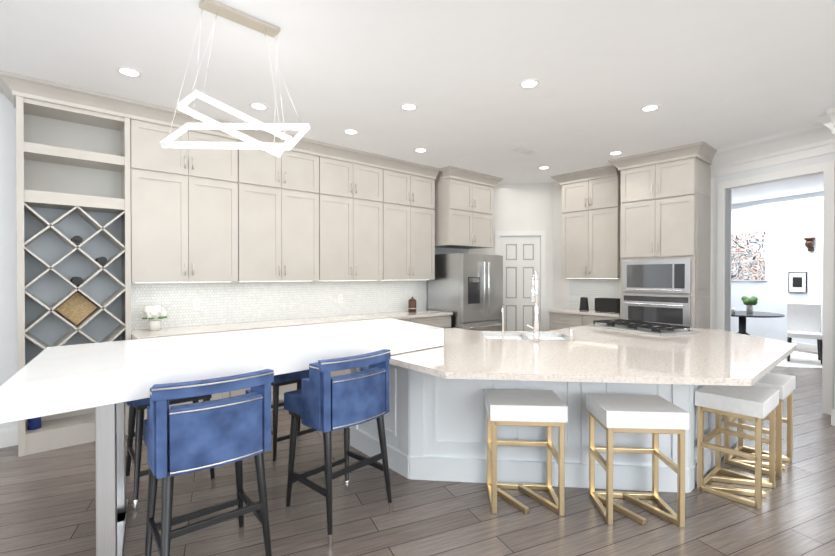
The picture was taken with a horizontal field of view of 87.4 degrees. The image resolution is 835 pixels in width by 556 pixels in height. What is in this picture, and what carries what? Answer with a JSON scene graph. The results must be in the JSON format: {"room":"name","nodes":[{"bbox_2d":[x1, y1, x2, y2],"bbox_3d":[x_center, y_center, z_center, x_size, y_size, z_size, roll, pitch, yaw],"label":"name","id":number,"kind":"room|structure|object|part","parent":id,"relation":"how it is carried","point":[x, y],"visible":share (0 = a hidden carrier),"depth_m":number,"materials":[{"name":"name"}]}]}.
{"room":"kitchen","nodes":[
{"label":"kitchen","id":0,"kind":"room"},
{"bbox_2d":[0,92,469,429],"bbox_3d":[-2.450,-0.088,4.794,9.090,3.070,0.122,0,1,-41],"label":"wall","id":1,"kind":"structure","parent":0,"point":[229,302],"depth_m":4.84,"materials":[{"name":"paint"}]},
{"bbox_2d":[0,427,17,447],"bbox_3d":[-4.651,1.383,2.783,3.115,0.155,0.018,0,1,-41],"label":"baseboard","id":2,"kind":"structure","parent":1,"relation":"attached to","point":[8,437],"depth_m":3.77,"materials":[{"name":"white"}]},
{"bbox_2d":[130,119,237,282],"bbox_3d":[-2.400,-0.727,4.497,0.974,1.548,0.382,0,1,-41],"label":"upper cabinet","id":3,"kind":"object","parent":1,"relation":"attached to","point":[184,215],"visible":0.94,"depth_m":4.34,"materials":[{"name":"paint"}]},
{"bbox_2d":[193,299,199,309],"bbox_3d":[-2.402,0.287,4.750,0.070,0.120,0.010,0,1,-41],"label":"electrical outlet","id":4,"kind":"object","parent":1,"relation":"attached to","point":[196,304],"visible":1,"depth_m":4.75,"materials":[{"name":"white plastic"}]},
{"bbox_2d":[0,70,503,186],"bbox_3d":[-1.073,-1.557,5.459,6.050,0.140,0.677,0,1,-41],"label":"crown molding","id":5,"kind":"structure","parent":1,"relation":"attached to","point":[13,86],"depth_m":4.23,"materials":[{"name":"paint"}]},
{"bbox_2d":[237,140,318,281],"bbox_3d":[-1.667,-0.732,5.140,0.964,1.548,0.382,0,1,-41],"label":"upper cabinet","id":6,"kind":"object","parent":1,"relation":"attached to","point":[278,219],"visible":1,"depth_m":5.00,"materials":[{"name":"paint"}]},
{"bbox_2d":[338,294,342,302],"bbox_3d":[-1.050,0.278,5.937,0.070,0.120,0.010,0,1,-41],"label":"electrical outlet","id":7,"kind":"object","parent":1,"relation":"attached to","point":[340,298],"visible":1,"depth_m":5.93,"materials":[{"name":"white plastic"}]},
{"bbox_2d":[318,156,382,280],"bbox_3d":[-0.938,-0.737,5.780,0.964,1.548,0.382,0,1,-41],"label":"upper cabinet","id":8,"kind":"object","parent":1,"relation":"attached to","point":[350,221],"visible":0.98,"depth_m":5.63,"materials":[{"name":"paint"}]},
{"bbox_2d":[381,169,434,280],"bbox_3d":[-0.205,-0.741,6.423,0.974,1.548,0.382,0,1,-41],"label":"upper cabinet","id":9,"kind":"object","parent":1,"relation":"attached to","point":[408,202],"visible":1,"depth_m":6.28,"materials":[{"name":"paint"}]},
{"bbox_2d":[434,178,492,248],"bbox_3d":[0.695,-1.010,7.071,1.024,1.020,0.592,0,1,-41],"label":"upper cabinet","id":10,"kind":"object","parent":1,"relation":"attached to","point":[463,214],"visible":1,"depth_m":6.76,"materials":[{"name":"paint"}]},
{"bbox_2d":[0,349,834,555],"bbox_3d":[3.546,1.475,4.347,17.500,0.050,9.080,0,1,-41],"label":"floor","id":11,"kind":"structure","parent":0,"point":[47,503],"depth_m":2.71,"materials":[{"name":"brown wood"}]},
{"bbox_2d":[16,96,130,456],"bbox_3d":[-3.069,-0.022,3.929,0.778,2.950,0.359,0,1,-41],"label":"shelf unit","id":12,"kind":"object","parent":11,"relation":"on","point":[72,172],"depth_m":3.94,"materials":[{"name":"paint"}]},
{"bbox_2d":[28,417,40,429],"bbox_3d":[-3.268,1.149,3.727,0.088,0.269,0.090,0,1,-41],"label":"bottle","id":13,"kind":"object","parent":12,"relation":"on","point":[34,423],"visible":0.27,"depth_m":3.69,"materials":[{"name":"blue"}]},
{"bbox_3d":[-3.026,0.024,3.934,0.367,0.795,0.255,0,1,-41],"label":"wine shelf","id":14,"kind":"part","parent":12,"relation":"part of","materials":[{"name":"beige wood"}]},
{"bbox_2d":[125,394,214,511],"bbox_3d":[-1.724,0.955,3.052,0.523,1.011,0.488,0,1,-41],"label":"bar stool","id":15,"kind":"object","parent":11,"relation":"on","point":[137,408],"visible":0.06,"depth_m":2.78,"materials":[{"name":"blue fabric"}]},
{"bbox_2d":[131,324,230,437],"bbox_3d":[-2.381,0.985,4.351,0.796,0.930,0.649,0,1,-41],"label":"base cabinet","id":16,"kind":"object","parent":11,"relation":"on","point":[198,329],"depth_m":4.25,"materials":[{"name":"paint"}]},
{"bbox_2d":[142,305,166,330],"bbox_3d":[-2.600,0.392,4.324,0.226,0.254,0.186,0,1,-41],"label":"flower vase","id":17,"kind":"object","parent":16,"relation":"on","point":[155,311],"visible":1,"depth_m":4.28,"materials":[{"name":"white ceramic"}]},
{"bbox_2d":[143,369,273,555],"bbox_3d":[-1.035,0.961,2.139,0.523,1.011,0.488,0,1,-41],"label":"bar stool","id":18,"kind":"object","parent":11,"relation":"on","point":[189,438],"visible":1,"depth_m":1.97,"materials":[{"name":"blue fabric"}]},
{"bbox_2d":[0,318,443,555],"bbox_3d":[-0.929,0.932,2.984,2.739,1.055,1.140,0,1,-41],"label":"bar table","id":19,"kind":"object","parent":11,"relation":"on","point":[107,380],"visible":1,"depth_m":2.25,"materials":[{"name":"white stone"}]},
{"bbox_2d":[215,319,306,410],"bbox_3d":[-1.783,0.981,4.876,0.795,0.930,0.649,0,1,-41],"label":"base cabinet","id":20,"kind":"object","parent":11,"relation":"on","point":[240,326],"depth_m":4.77,"materials":[{"name":"paint"}]},
{"bbox_2d":[271,370,323,470],"bbox_3d":[-1.077,0.951,3.621,0.471,1.011,0.522,0,1,45],"label":"bar stool","id":21,"kind":"object","parent":11,"relation":"on","point":[288,378],"visible":0.06,"depth_m":3.34,"materials":[{"name":"blue fabric"}]},
{"bbox_2d":[291,315,362,376],"bbox_3d":[-1.185,0.977,5.400,0.795,0.930,0.649,0,1,-41],"label":"base cabinet","id":22,"kind":"object","parent":11,"relation":"on","point":[340,318],"depth_m":5.29,"materials":[{"name":"paint"}]},
{"bbox_2d":[284,349,392,547],"bbox_3d":[-0.482,0.957,2.690,0.472,1.011,0.523,0,1,43],"label":"bar stool","id":23,"kind":"object","parent":11,"relation":"on","point":[324,401],"visible":1,"depth_m":2.51,"materials":[{"name":"blue fabric"}]},
{"bbox_2d":[347,312,414,322],"bbox_3d":[-0.587,0.973,5.925,0.796,0.930,0.649,0,1,-41],"label":"base cabinet","id":24,"kind":"object","parent":11,"relation":"on","point":[404,317],"depth_m":5.92,"materials":[{"name":"paint"}]},
{"bbox_2d":[391,310,452,328],"bbox_3d":[0.011,0.970,6.449,0.796,0.930,0.649,0,1,-41],"label":"base cabinet","id":25,"kind":"object","parent":11,"relation":"on","point":[439,319],"depth_m":6.31,"materials":[{"name":"paint"}]},
{"bbox_2d":[408,297,416,311],"bbox_3d":[-0.076,0.390,6.496,0.122,0.227,0.125,0,1,-41],"label":"canister","id":26,"kind":"object","parent":25,"relation":"on","point":[412,304],"visible":1,"depth_m":6.45,"materials":[{"name":"brown glass"}]},
{"bbox_2d":[428,253,502,330],"bbox_3d":[0.785,0.531,6.949,0.930,1.800,0.837,0,1,-41],"label":"fridge","id":27,"kind":"object","parent":11,"relation":"on","point":[466,289],"visible":0.6,"depth_m":6.63,"materials":[{"name":"metal"}]},
{"bbox_2d":[485,389,567,515],"bbox_3d":[0.693,1.120,2.865,0.470,0.680,0.380,0,0,4],"label":"counter stool","id":28,"kind":"object","parent":11,"relation":"on","point":[548,409],"visible":1,"depth_m":2.73,"materials":[{"name":"white leather"}]},
{"bbox_2d":[349,365,736,492],"bbox_3d":[1.361,1.017,4.021,3.289,0.870,2.247,0,1,-41],"label":"kitchen island","id":29,"kind":"object","parent":11,"relation":"on","point":[435,420],"depth_m":3.13,"materials":[{"name":"paint"}]},
{"bbox_2d":[389,322,796,437],"bbox_3d":[1.419,0.563,3.824,3.540,0.040,2.690,0,1,-41],"label":"island countertop","id":30,"kind":"structure","parent":29,"relation":"on","point":[598,360],"depth_m":3.04,"materials":[{"name":"white stone"}]},
{"bbox_2d":[501,271,572,341],"bbox_3d":[1.037,0.239,3.815,0.506,0.607,0.464,0,1,-41],"label":"faucet","id":31,"kind":"object","parent":30,"relation":"on","point":[534,295],"visible":1,"depth_m":3.74,"materials":[{"name":"silver metal"}]},
{"bbox_2d":[588,319,699,335],"bbox_3d":[2.336,0.506,4.582,0.540,0.062,0.900,0,0,-23],"label":"cooktop","id":32,"kind":"object","parent":30,"relation":"in","point":[657,329],"visible":1,"depth_m":4.39,"materials":[{"name":"metal"}]},
{"bbox_2d":[548,308,619,330],"bbox_3d":[2.673,0.968,6.705,0.655,0.930,1.117,0,1,-41],"label":"base cabinet","id":33,"kind":"object","parent":11,"relation":"on","point":[562,318],"visible":0.27,"depth_m":6.62,"materials":[{"name":"paint"}]},
{"bbox_2d":[579,296,619,311],"bbox_3d":[2.774,0.393,6.667,0.190,0.219,0.598,0,1,-41],"label":"toaster","id":34,"kind":"object","parent":33,"relation":"on","point":[607,304],"visible":1,"depth_m":6.53,"materials":[{"name":"black metal"}]},
{"bbox_2d":[586,394,688,527],"bbox_3d":[1.358,1.121,2.744,0.470,0.680,0.380,0,0,4],"label":"counter stool","id":35,"kind":"object","parent":11,"relation":"on","point":[654,415],"visible":1,"depth_m":2.64,"materials":[{"name":"white leather"}]},
{"bbox_2d":[620,157,710,328],"bbox_3d":[3.325,-0.036,5.908,0.713,2.950,0.916,0,1,-41],"label":"tall cabinet","id":36,"kind":"object","parent":11,"relation":"on","point":[665,226],"visible":0.71,"depth_m":5.65,"materials":[{"name":"paint"}]},
{"bbox_2d":[608,141,716,170],"bbox_3d":[3.306,-1.560,5.881,0.762,0.140,1.154,0,1,-41],"label":"crown molding","id":37,"kind":"structure","parent":36,"relation":"attached to","point":[704,151],"depth_m":5.57,"materials":[{"name":"paint"}]},
{"bbox_2d":[695,385,778,508],"bbox_3d":[2.213,1.119,3.028,0.470,0.680,0.380,0,1,-41],"label":"counter stool","id":38,"kind":"object","parent":11,"relation":"on","point":[757,405],"visible":1,"depth_m":2.97,"materials":[{"name":"gold metal"}]},
{"bbox_2d":[724,372,795,477],"bbox_3d":[2.694,1.116,3.450,0.470,0.680,0.380,0,1,-41],"label":"counter stool","id":39,"kind":"object","parent":11,"relation":"on","point":[784,385],"visible":0.67,"depth_m":3.38,"materials":[{"name":"gold metal"}]},
{"bbox_2d":[777,351,821,367],"bbox_3d":[6.329,1.419,7.999,2.160,0.008,2.160,0,1,-41],"label":"rug","id":40,"kind":"object","parent":11,"relation":"on","point":[802,360],"visible":0.19,"depth_m":7.43,"materials":[{"name":"white fabric"}]},
{"bbox_2d":[731,296,784,334],"bbox_3d":[6.225,0.875,8.370,1.240,1.068,1.240,0,1,-41],"label":"dining table","id":41,"kind":"object","parent":40,"relation":"on","point":[749,303],"visible":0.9,"depth_m":8.27,"materials":[{"name":"grey"}]},
{"bbox_2d":[787,303,822,364],"bbox_3d":[6.605,0.932,7.458,0.453,0.969,0.502,0,1,39],"label":"dining chair","id":42,"kind":"object","parent":40,"relation":"on","point":[804,321],"visible":0.9,"depth_m":7.53,"materials":[{"name":"white leather"}]},
{"bbox_2d":[0,0,834,203],"bbox_3d":[3.546,-1.645,4.325,17.500,0.050,9.080,0,1,-41],"label":"ceiling","id":43,"kind":"structure","parent":0,"point":[718,74],"depth_m":3.36,"materials":[{"name":"paint"}]},
{"bbox_2d":[116,66,141,76],"bbox_3d":[-2.253,-1.611,3.414,0.170,0.010,0.170,0,1,-41],"label":"recessed light","id":44,"kind":"object","parent":43,"relation":"in","point":[128,71],"visible":1,"depth_m":3.40,"materials":[{"name":"white"}]},
{"bbox_2d":[159,0,309,156],"bbox_3d":[-1.105,-1.169,2.655,0.714,0.878,0.808,0,1,-41],"label":"pendant light","id":45,"kind":"object","parent":43,"relation":"hanging from","point":[245,20],"visible":1,"depth_m":2.64,"materials":[{"name":"silver metal"}]},
{"bbox_2d":[249,102,267,109],"bbox_3d":[-1.492,-1.616,4.108,0.170,0.010,0.170,0,1,-41],"label":"recessed light","id":46,"kind":"object","parent":43,"relation":"in","point":[257,106],"visible":1,"depth_m":4.10,"materials":[{"name":"white"}]},
{"bbox_2d":[343,129,358,133],"bbox_3d":[-0.736,-1.621,4.838,0.170,0.010,0.170,0,1,-41],"label":"recessed light","id":47,"kind":"object","parent":43,"relation":"in","point":[350,131],"visible":1,"depth_m":4.82,"materials":[{"name":"white plastic"}]},
{"bbox_2d":[400,103,417,110],"bbox_3d":[-0.081,-1.616,4.122,0.170,0.010,0.170,0,1,-41],"label":"recessed light","id":48,"kind":"object","parent":43,"relation":"in","point":[409,106],"visible":1,"depth_m":4.10,"materials":[{"name":"white"}]},
{"bbox_2d":[414,148,426,151],"bbox_3d":[0.041,-1.626,5.560,0.170,0.010,0.170,0,1,-41],"label":"recessed light","id":49,"kind":"object","parent":43,"relation":"in","point":[420,150],"visible":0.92,"depth_m":5.55,"materials":[{"name":"white"}]},
{"bbox_2d":[511,147,537,154],"bbox_3d":[1.375,-1.623,5.586,0.360,0.012,0.160,0,1,-41],"label":"ceiling vent","id":50,"kind":"object","parent":43,"relation":"in","point":[524,150],"visible":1,"depth_m":5.55,"materials":[{"name":"white metal"}]},
{"bbox_2d":[519,79,539,87],"bbox_3d":[0.928,-1.612,3.624,0.170,0.010,0.170,0,1,-41],"label":"recessed light","id":51,"kind":"object","parent":43,"relation":"in","point":[529,83],"visible":1,"depth_m":3.61,"materials":[{"name":"white plastic"}]},
{"bbox_2d":[538,166,549,168],"bbox_3d":[1.871,-1.632,6.461,0.170,0.010,0.170,0,1,-41],"label":"recessed light","id":52,"kind":"object","parent":43,"relation":"in","point":[544,167],"visible":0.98,"depth_m":6.44,"materials":[{"name":"white"}]},
{"bbox_2d":[609,151,622,154],"bbox_3d":[2.579,-1.627,5.685,0.170,0.010,0.170,0,1,-41],"label":"recessed light","id":53,"kind":"object","parent":43,"relation":"in","point":[615,152],"visible":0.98,"depth_m":5.67,"materials":[{"name":"white plastic"}]},
{"bbox_2d":[640,104,659,111],"bbox_3d":[2.210,-1.616,4.150,0.170,0.010,0.170,0,1,-41],"label":"recessed light","id":54,"kind":"object","parent":43,"relation":"in","point":[650,107],"visible":1,"depth_m":4.13,"materials":[{"name":"white plastic"}]},
{"bbox_2d":[470,183,552,330],"bbox_3d":[1.629,-0.109,7.643,1.628,3.070,0.197,0,0,4],"label":"wall","id":55,"kind":"structure","parent":0,"point":[522,214],"depth_m":7.62,"materials":[{"name":"paint"}]},
{"bbox_2d":[552,177,738,332],"bbox_3d":[3.549,-0.105,7.132,1.236,3.070,2.500,0,1,-41],"label":"wall","id":56,"kind":"structure","parent":0,"point":[567,293],"depth_m":7.44,"materials":[{"name":"paint"}]},
{"bbox_2d":[562,174,620,278],"bbox_3d":[2.741,-0.754,6.811,0.392,1.528,0.904,0,1,-41],"label":"upper cabinet","id":57,"kind":"object","parent":56,"relation":"attached to","point":[591,211],"visible":1,"depth_m":6.66,"materials":[{"name":"paint"}]},
{"bbox_2d":[551,165,620,185],"bbox_3d":[2.669,-1.567,6.824,0.477,0.140,1.026,0,1,-41],"label":"crown molding","id":58,"kind":"structure","parent":57,"relation":"attached to","point":[590,174],"depth_m":6.64,"materials":[{"name":"paint"}]},
{"bbox_2d":[710,123,834,414],"bbox_3d":[4.152,-0.091,5.123,0.294,3.070,1.510,0,0,-22],"label":"wall","id":59,"kind":"structure","parent":0,"point":[802,152],"depth_m":5.02,"materials":[{"name":"paint"}]},
{"bbox_2d":[739,191,823,351],"bbox_3d":[7.699,-0.110,7.785,2.588,3.070,8.547,0,1,-41],"label":"wall","id":60,"kind":"structure","parent":0,"point":[789,224],"depth_m":8.89,"materials":[{"name":"paint"}]},
{"bbox_2d":[731,230,766,280],"bbox_3d":[7.171,-0.472,9.507,0.038,1.060,0.770,0,0,-22],"label":"picture","id":61,"kind":"object","parent":60,"relation":"attached to","point":[748,256],"visible":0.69,"depth_m":9.45,"materials":[{"name":"white"}]},
{"bbox_2d":[788,272,806,292],"bbox_3d":[7.529,0.084,8.652,0.028,0.410,0.300,0,0,-22],"label":"picture","id":62,"kind":"object","parent":60,"relation":"attached to","point":[797,282],"visible":0.94,"depth_m":8.65,"materials":[{"name":"white paper"}]},
{"bbox_2d":[804,237,815,250],"bbox_3d":[7.557,-0.649,8.421,0.177,0.260,0.177,0,1,-41],"label":"corbel","id":63,"kind":"object","parent":60,"relation":"attached to","point":[809,243],"visible":1,"depth_m":8.38,"materials":[{"name":"brown wood"}]},
{"bbox_2d":[815,108,834,425],"bbox_3d":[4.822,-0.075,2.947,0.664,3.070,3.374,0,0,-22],"label":"column","id":64,"kind":"structure","parent":0,"point":[828,120],"depth_m":4.30,"materials":[{"name":"paint"}]}
]}

